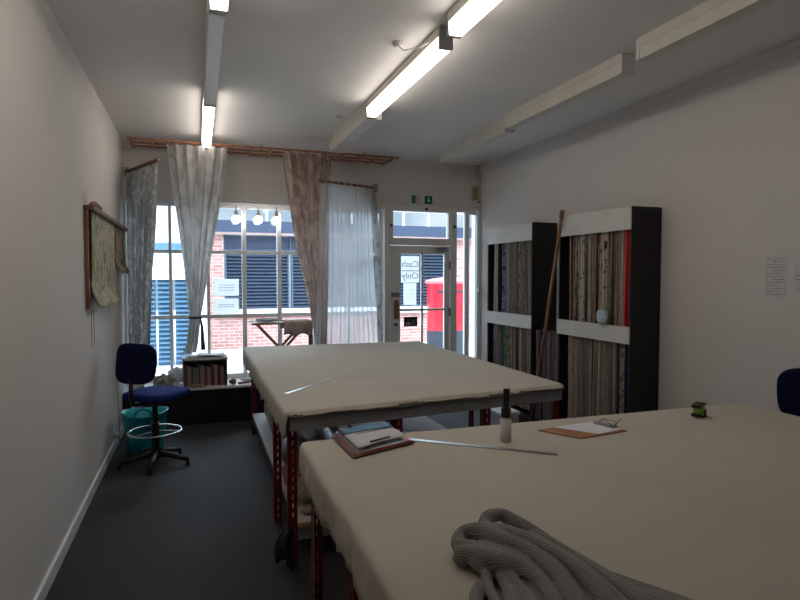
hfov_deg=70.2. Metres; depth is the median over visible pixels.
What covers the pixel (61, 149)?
wall
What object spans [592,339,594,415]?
sample
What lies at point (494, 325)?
sample
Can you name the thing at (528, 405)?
sample
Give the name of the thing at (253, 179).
wall
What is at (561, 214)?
wooden pole
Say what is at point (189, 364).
book
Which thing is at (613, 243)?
sample
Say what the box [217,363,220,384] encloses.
book
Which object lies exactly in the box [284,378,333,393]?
metal rule
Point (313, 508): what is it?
thread
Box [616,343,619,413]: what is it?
sample
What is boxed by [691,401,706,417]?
tape measure
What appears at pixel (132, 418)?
tub
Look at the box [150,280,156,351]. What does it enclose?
shutter
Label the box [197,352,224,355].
magazine
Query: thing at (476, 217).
trim
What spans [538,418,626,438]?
clipboard
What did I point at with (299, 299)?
shutter
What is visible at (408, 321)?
card
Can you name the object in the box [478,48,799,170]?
trim
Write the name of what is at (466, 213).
window
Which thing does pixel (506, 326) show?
sample
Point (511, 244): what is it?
sample
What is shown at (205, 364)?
book
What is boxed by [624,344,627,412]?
sample
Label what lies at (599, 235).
sample
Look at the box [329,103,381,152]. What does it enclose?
strip light
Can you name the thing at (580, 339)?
sample
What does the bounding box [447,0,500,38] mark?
strip light
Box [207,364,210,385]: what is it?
book
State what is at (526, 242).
sample
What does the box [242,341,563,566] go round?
table
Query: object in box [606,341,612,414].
sample
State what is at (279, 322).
folding stool
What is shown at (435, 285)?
post box
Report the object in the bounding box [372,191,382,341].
curtain
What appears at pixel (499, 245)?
sample
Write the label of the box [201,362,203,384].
book
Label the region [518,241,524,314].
sample
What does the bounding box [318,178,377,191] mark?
pole
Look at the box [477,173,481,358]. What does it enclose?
cable conduit
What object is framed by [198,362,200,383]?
book
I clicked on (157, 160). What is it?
pole
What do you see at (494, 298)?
sample
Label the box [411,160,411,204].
trim
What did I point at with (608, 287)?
sample
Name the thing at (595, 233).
sample
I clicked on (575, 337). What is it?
sample
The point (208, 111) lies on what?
strip light
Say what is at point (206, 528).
floor
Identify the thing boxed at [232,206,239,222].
spotlight
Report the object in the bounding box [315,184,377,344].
curtain
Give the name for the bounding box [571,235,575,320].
sample
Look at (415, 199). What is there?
safety sign
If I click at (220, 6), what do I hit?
strip light
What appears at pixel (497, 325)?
sample
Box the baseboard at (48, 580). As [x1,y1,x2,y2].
[33,423,123,599]
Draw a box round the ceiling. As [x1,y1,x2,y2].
[46,0,799,164]
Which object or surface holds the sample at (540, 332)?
hanging from the rail
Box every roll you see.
[264,403,310,464]
[315,426,345,439]
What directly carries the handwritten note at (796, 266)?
attached to the wall at (720, 160)
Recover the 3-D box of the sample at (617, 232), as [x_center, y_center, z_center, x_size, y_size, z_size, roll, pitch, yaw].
[1.919,-0.180,4.794,0.243,0.865,0.040,-1,2,-20]
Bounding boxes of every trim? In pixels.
[123,199,128,384]
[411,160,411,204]
[473,210,478,358]
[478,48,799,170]
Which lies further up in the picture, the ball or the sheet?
the ball
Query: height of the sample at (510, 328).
0.946 m
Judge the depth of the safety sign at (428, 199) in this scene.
7.38 m
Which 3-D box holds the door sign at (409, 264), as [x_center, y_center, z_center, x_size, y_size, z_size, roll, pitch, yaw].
[0.131,-0.397,7.360,0.249,0.343,0.002,-1,2,-20]
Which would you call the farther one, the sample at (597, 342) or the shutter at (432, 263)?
the shutter at (432, 263)
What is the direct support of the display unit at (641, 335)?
on the floor
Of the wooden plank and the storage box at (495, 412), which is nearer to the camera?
the storage box at (495, 412)
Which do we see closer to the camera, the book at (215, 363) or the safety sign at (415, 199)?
the book at (215, 363)
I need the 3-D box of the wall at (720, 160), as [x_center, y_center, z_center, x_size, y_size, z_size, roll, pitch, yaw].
[2.609,-0.089,3.530,0.120,3.090,9.300,-1,2,-20]
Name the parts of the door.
lever handle, letter plate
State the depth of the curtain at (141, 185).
5.82 m
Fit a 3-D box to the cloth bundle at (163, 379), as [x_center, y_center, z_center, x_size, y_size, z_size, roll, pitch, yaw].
[-2.575,0.877,6.228,0.235,0.138,0.251,-1,2,-20]
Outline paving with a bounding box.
[155,306,470,375]
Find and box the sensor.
[472,186,479,206]
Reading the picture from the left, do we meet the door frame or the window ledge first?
the window ledge
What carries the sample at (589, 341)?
hanging from the display unit at (641, 335)
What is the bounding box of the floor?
[45,410,479,599]
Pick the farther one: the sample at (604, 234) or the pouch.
the pouch
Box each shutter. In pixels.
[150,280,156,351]
[157,279,174,365]
[175,279,191,364]
[224,250,289,308]
[290,251,308,308]
[373,254,408,305]
[409,254,442,305]
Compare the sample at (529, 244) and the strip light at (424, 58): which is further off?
the sample at (529, 244)
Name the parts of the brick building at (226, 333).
sill, fascia trim, roof railing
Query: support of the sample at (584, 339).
hanging from the display unit at (641, 335)
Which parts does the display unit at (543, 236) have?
panel, board, panel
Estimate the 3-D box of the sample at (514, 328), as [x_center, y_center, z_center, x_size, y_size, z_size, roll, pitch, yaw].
[1.378,0.698,6.348,0.243,0.946,0.078,-1,2,-20]
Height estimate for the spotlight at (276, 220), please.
0.205 m
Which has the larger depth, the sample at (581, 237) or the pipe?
the pipe
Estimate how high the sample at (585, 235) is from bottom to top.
0.866 m
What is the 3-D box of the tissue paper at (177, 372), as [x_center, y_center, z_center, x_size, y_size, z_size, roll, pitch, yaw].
[-2.520,0.843,6.431,0.201,0.191,0.122,-1,2,-20]
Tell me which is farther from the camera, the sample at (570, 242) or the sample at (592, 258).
the sample at (570, 242)
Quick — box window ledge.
[122,387,264,426]
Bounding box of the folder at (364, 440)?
[333,421,414,458]
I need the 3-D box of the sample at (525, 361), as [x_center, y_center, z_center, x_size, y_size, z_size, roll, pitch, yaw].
[1.454,0.705,6.136,0.244,0.943,0.069,-1,2,-20]
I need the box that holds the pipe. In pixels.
[117,380,119,444]
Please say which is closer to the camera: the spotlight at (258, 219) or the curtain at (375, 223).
the spotlight at (258, 219)
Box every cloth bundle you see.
[153,373,175,385]
[292,476,310,503]
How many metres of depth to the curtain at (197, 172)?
6.07 m
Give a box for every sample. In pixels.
[493,244,495,311]
[493,324,495,363]
[496,244,497,311]
[496,324,499,364]
[498,243,501,311]
[500,324,504,365]
[502,243,506,312]
[504,325,507,367]
[507,243,508,312]
[508,326,512,368]
[509,242,513,312]
[513,242,517,313]
[513,326,516,405]
[516,327,518,405]
[517,242,518,313]
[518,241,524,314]
[519,327,523,407]
[523,328,527,408]
[524,240,528,314]
[527,329,529,410]
[528,240,530,314]
[535,330,542,418]
[539,330,549,420]
[542,331,553,420]
[546,331,556,419]
[550,332,556,419]
[554,333,557,381]
[568,236,571,319]
[568,335,573,417]
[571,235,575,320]
[574,235,578,320]
[574,336,577,417]
[578,234,583,321]
[578,337,582,416]
[582,337,586,416]
[583,234,587,321]
[586,338,591,416]
[587,234,590,321]
[590,233,594,322]
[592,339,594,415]
[594,233,596,322]
[594,339,600,415]
[595,232,601,322]
[600,340,602,414]
[601,232,607,309]
[601,341,606,414]
[606,231,611,324]
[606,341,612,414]
[611,231,615,324]
[612,342,617,413]
[615,230,619,325]
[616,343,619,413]
[618,230,621,325]
[619,343,624,413]
[621,230,623,325]
[622,229,629,326]
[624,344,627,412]
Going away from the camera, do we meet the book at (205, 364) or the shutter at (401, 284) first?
the book at (205, 364)
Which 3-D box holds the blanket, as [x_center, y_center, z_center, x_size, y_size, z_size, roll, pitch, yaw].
[0.353,0.620,1.269,0.466,0.095,0.595,-2,3,-33]
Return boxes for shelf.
[252,413,349,522]
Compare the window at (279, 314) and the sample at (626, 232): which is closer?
the sample at (626, 232)
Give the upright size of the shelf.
0.018 m
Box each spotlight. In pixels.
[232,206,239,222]
[254,207,261,223]
[272,207,280,224]
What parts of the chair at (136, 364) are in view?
leg, backrest, leg, leg, stem, seat, leg, leg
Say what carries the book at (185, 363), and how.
in the box at (222, 359)
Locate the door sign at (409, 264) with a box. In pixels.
[401,256,418,282]
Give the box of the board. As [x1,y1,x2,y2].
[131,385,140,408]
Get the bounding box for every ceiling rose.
[335,116,353,120]
[392,40,429,50]
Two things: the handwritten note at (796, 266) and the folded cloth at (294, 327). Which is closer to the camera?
the handwritten note at (796, 266)
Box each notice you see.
[214,279,238,295]
[214,298,238,313]
[403,283,415,304]
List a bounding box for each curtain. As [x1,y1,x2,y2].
[126,164,157,344]
[167,143,226,353]
[282,151,331,335]
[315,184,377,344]
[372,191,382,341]
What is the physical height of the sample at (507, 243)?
0.862 m
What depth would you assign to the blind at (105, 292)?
4.40 m
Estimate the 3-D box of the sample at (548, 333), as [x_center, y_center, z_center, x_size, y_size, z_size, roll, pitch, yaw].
[1.593,0.781,5.748,0.244,0.925,0.054,-1,2,-20]
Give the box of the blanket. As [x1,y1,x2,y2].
[451,508,691,599]
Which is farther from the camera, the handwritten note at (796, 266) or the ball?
the ball
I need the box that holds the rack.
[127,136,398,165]
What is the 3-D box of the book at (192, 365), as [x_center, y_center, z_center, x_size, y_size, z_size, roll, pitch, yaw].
[-2.292,0.830,6.288,0.030,0.214,0.228,-1,2,-20]
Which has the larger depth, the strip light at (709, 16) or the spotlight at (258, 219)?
the spotlight at (258, 219)
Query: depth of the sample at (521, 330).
6.17 m
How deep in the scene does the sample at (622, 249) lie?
4.69 m
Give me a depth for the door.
7.37 m
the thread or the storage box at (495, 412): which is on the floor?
the storage box at (495, 412)
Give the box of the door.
[390,245,449,349]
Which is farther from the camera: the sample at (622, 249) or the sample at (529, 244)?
the sample at (529, 244)
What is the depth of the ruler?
2.41 m
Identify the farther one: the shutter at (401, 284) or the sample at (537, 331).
the shutter at (401, 284)
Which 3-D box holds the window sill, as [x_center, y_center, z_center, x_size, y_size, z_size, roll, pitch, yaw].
[-1.562,0.942,6.640,2.983,0.025,0.505,-1,2,-20]
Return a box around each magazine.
[187,354,213,356]
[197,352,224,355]
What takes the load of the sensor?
attached to the wall at (253, 179)
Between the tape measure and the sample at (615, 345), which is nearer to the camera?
the tape measure
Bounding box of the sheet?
[349,416,446,432]
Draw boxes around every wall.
[0,0,126,599]
[122,139,479,209]
[471,39,799,411]
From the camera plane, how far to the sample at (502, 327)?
6.57 m
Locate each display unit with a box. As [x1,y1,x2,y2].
[486,222,556,422]
[557,206,661,418]
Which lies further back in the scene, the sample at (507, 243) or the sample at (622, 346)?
the sample at (507, 243)
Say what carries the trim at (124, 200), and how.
attached to the wall at (61, 149)
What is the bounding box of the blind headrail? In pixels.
[83,201,127,231]
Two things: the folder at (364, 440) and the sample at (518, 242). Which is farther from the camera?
the sample at (518, 242)
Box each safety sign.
[412,195,419,202]
[425,196,431,203]
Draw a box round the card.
[404,317,416,326]
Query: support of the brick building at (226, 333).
on the paving
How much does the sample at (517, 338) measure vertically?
0.942 m
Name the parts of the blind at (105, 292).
pull cord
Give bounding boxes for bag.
[274,522,296,569]
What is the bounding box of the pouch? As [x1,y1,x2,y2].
[229,379,235,383]
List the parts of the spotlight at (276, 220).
bulb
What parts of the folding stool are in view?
rail, leg, leg, leg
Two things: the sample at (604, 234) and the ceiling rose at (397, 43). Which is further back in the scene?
the sample at (604, 234)
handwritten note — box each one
[765,256,787,297]
[794,264,799,292]
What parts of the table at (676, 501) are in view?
leg, leg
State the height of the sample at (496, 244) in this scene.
0.857 m
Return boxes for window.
[149,201,381,382]
[457,210,475,355]
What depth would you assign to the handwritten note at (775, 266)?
3.73 m
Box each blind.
[83,209,121,345]
[115,226,129,273]
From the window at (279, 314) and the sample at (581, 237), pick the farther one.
the window at (279, 314)
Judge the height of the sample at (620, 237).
0.858 m
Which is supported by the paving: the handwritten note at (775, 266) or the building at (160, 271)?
the building at (160, 271)
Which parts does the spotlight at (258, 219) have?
bulb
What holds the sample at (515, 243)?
hanging from the display unit at (543, 236)
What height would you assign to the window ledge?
0.375 m
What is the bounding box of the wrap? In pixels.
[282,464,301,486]
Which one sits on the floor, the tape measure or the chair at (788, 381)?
the chair at (788, 381)
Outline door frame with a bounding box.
[382,204,478,351]
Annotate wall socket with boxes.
[113,428,118,439]
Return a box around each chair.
[115,343,189,475]
[777,368,799,416]
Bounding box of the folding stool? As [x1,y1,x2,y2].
[249,320,297,345]
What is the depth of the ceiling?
3.92 m
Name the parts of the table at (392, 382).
leg, leg, leg, leg, leg, leg, leg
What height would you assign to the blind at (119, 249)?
0.448 m
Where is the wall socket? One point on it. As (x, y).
(115, 435)
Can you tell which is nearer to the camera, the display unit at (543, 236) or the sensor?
the display unit at (543, 236)
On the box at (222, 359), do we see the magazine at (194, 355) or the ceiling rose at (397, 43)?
the magazine at (194, 355)
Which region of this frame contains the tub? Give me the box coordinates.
[120,406,168,454]
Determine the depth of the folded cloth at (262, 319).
6.53 m
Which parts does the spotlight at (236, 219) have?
bulb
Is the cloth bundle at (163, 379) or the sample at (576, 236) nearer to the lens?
the sample at (576, 236)
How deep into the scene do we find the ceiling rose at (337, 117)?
5.28 m
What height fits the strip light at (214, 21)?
0.132 m
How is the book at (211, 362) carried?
in the box at (222, 359)
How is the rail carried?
on the floor
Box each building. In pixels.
[150,206,207,365]
[210,209,471,349]
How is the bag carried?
hanging from the table at (392, 382)
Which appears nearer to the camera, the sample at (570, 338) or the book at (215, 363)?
the sample at (570, 338)
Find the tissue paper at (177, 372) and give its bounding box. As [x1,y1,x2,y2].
[168,366,182,383]
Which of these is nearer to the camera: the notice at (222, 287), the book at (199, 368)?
the book at (199, 368)
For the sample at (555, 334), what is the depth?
5.59 m
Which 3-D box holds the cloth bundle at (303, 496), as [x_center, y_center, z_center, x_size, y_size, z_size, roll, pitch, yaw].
[-0.580,1.157,3.465,0.168,0.150,0.213,-1,2,-20]
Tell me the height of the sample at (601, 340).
0.941 m
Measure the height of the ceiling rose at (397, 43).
0.063 m
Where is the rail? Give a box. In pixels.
[541,327,556,420]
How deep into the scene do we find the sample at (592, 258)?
5.05 m
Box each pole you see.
[125,158,160,176]
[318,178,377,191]
[530,210,564,421]
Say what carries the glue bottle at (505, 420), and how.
on the table at (676, 501)
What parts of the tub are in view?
handle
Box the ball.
[596,309,607,324]
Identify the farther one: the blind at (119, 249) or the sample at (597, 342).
the blind at (119, 249)
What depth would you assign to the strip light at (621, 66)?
4.30 m
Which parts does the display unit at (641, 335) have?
panel, panel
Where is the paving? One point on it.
(234, 361)
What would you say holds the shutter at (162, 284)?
hanging from the building at (160, 271)
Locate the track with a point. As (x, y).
(220, 203)
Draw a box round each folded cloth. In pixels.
[256,318,278,321]
[280,319,312,335]
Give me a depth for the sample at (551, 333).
5.65 m
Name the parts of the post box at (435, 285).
collection door, collection door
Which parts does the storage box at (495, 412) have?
lid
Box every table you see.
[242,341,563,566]
[299,403,799,599]
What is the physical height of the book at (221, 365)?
0.202 m
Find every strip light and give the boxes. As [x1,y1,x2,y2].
[201,99,215,147]
[203,0,225,105]
[209,0,228,13]
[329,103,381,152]
[366,26,452,117]
[440,119,514,162]
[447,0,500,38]
[503,53,633,129]
[636,0,777,61]
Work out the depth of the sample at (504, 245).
6.50 m
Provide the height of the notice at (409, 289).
0.285 m
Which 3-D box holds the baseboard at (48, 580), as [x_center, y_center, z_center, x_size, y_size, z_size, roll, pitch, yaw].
[-1.418,1.484,1.839,0.018,0.085,8.700,-1,2,-20]
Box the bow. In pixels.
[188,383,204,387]
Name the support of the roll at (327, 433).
on the table at (392, 382)
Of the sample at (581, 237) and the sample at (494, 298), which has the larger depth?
the sample at (494, 298)
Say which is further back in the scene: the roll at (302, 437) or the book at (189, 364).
the book at (189, 364)
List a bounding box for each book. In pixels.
[184,362,187,386]
[187,363,190,385]
[191,364,193,383]
[194,365,196,383]
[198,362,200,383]
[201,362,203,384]
[204,363,206,385]
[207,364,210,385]
[210,361,213,384]
[214,362,216,384]
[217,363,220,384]
[220,364,223,384]
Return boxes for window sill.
[122,378,253,394]
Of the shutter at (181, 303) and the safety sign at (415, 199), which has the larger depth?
the shutter at (181, 303)
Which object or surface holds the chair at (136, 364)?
on the floor
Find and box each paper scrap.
[240,377,250,380]
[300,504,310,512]
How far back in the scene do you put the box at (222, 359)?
6.32 m
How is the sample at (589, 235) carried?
hanging from the display unit at (641, 335)
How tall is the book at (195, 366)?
0.202 m
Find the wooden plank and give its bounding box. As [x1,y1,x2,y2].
[308,334,312,344]
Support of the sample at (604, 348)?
hanging from the display unit at (641, 335)
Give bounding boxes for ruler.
[409,438,557,454]
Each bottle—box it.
[500,388,510,442]
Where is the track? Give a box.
[220,203,289,207]
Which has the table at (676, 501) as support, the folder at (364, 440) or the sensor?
the folder at (364, 440)
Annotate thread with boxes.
[313,508,313,546]
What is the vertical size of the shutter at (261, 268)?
1.359 m
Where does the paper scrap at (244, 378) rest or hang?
on the window sill
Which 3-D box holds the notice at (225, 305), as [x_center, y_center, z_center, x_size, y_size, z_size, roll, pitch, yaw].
[-2.042,0.072,6.701,0.279,0.180,0.002,-1,2,-20]
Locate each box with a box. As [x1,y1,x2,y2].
[182,354,227,387]
[425,277,462,353]
[487,407,519,425]
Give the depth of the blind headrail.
4.32 m
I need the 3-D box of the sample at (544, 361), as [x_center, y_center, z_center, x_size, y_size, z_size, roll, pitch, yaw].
[1.572,0.778,5.812,0.240,0.924,0.069,-1,2,-20]
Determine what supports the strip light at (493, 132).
attached to the ceiling

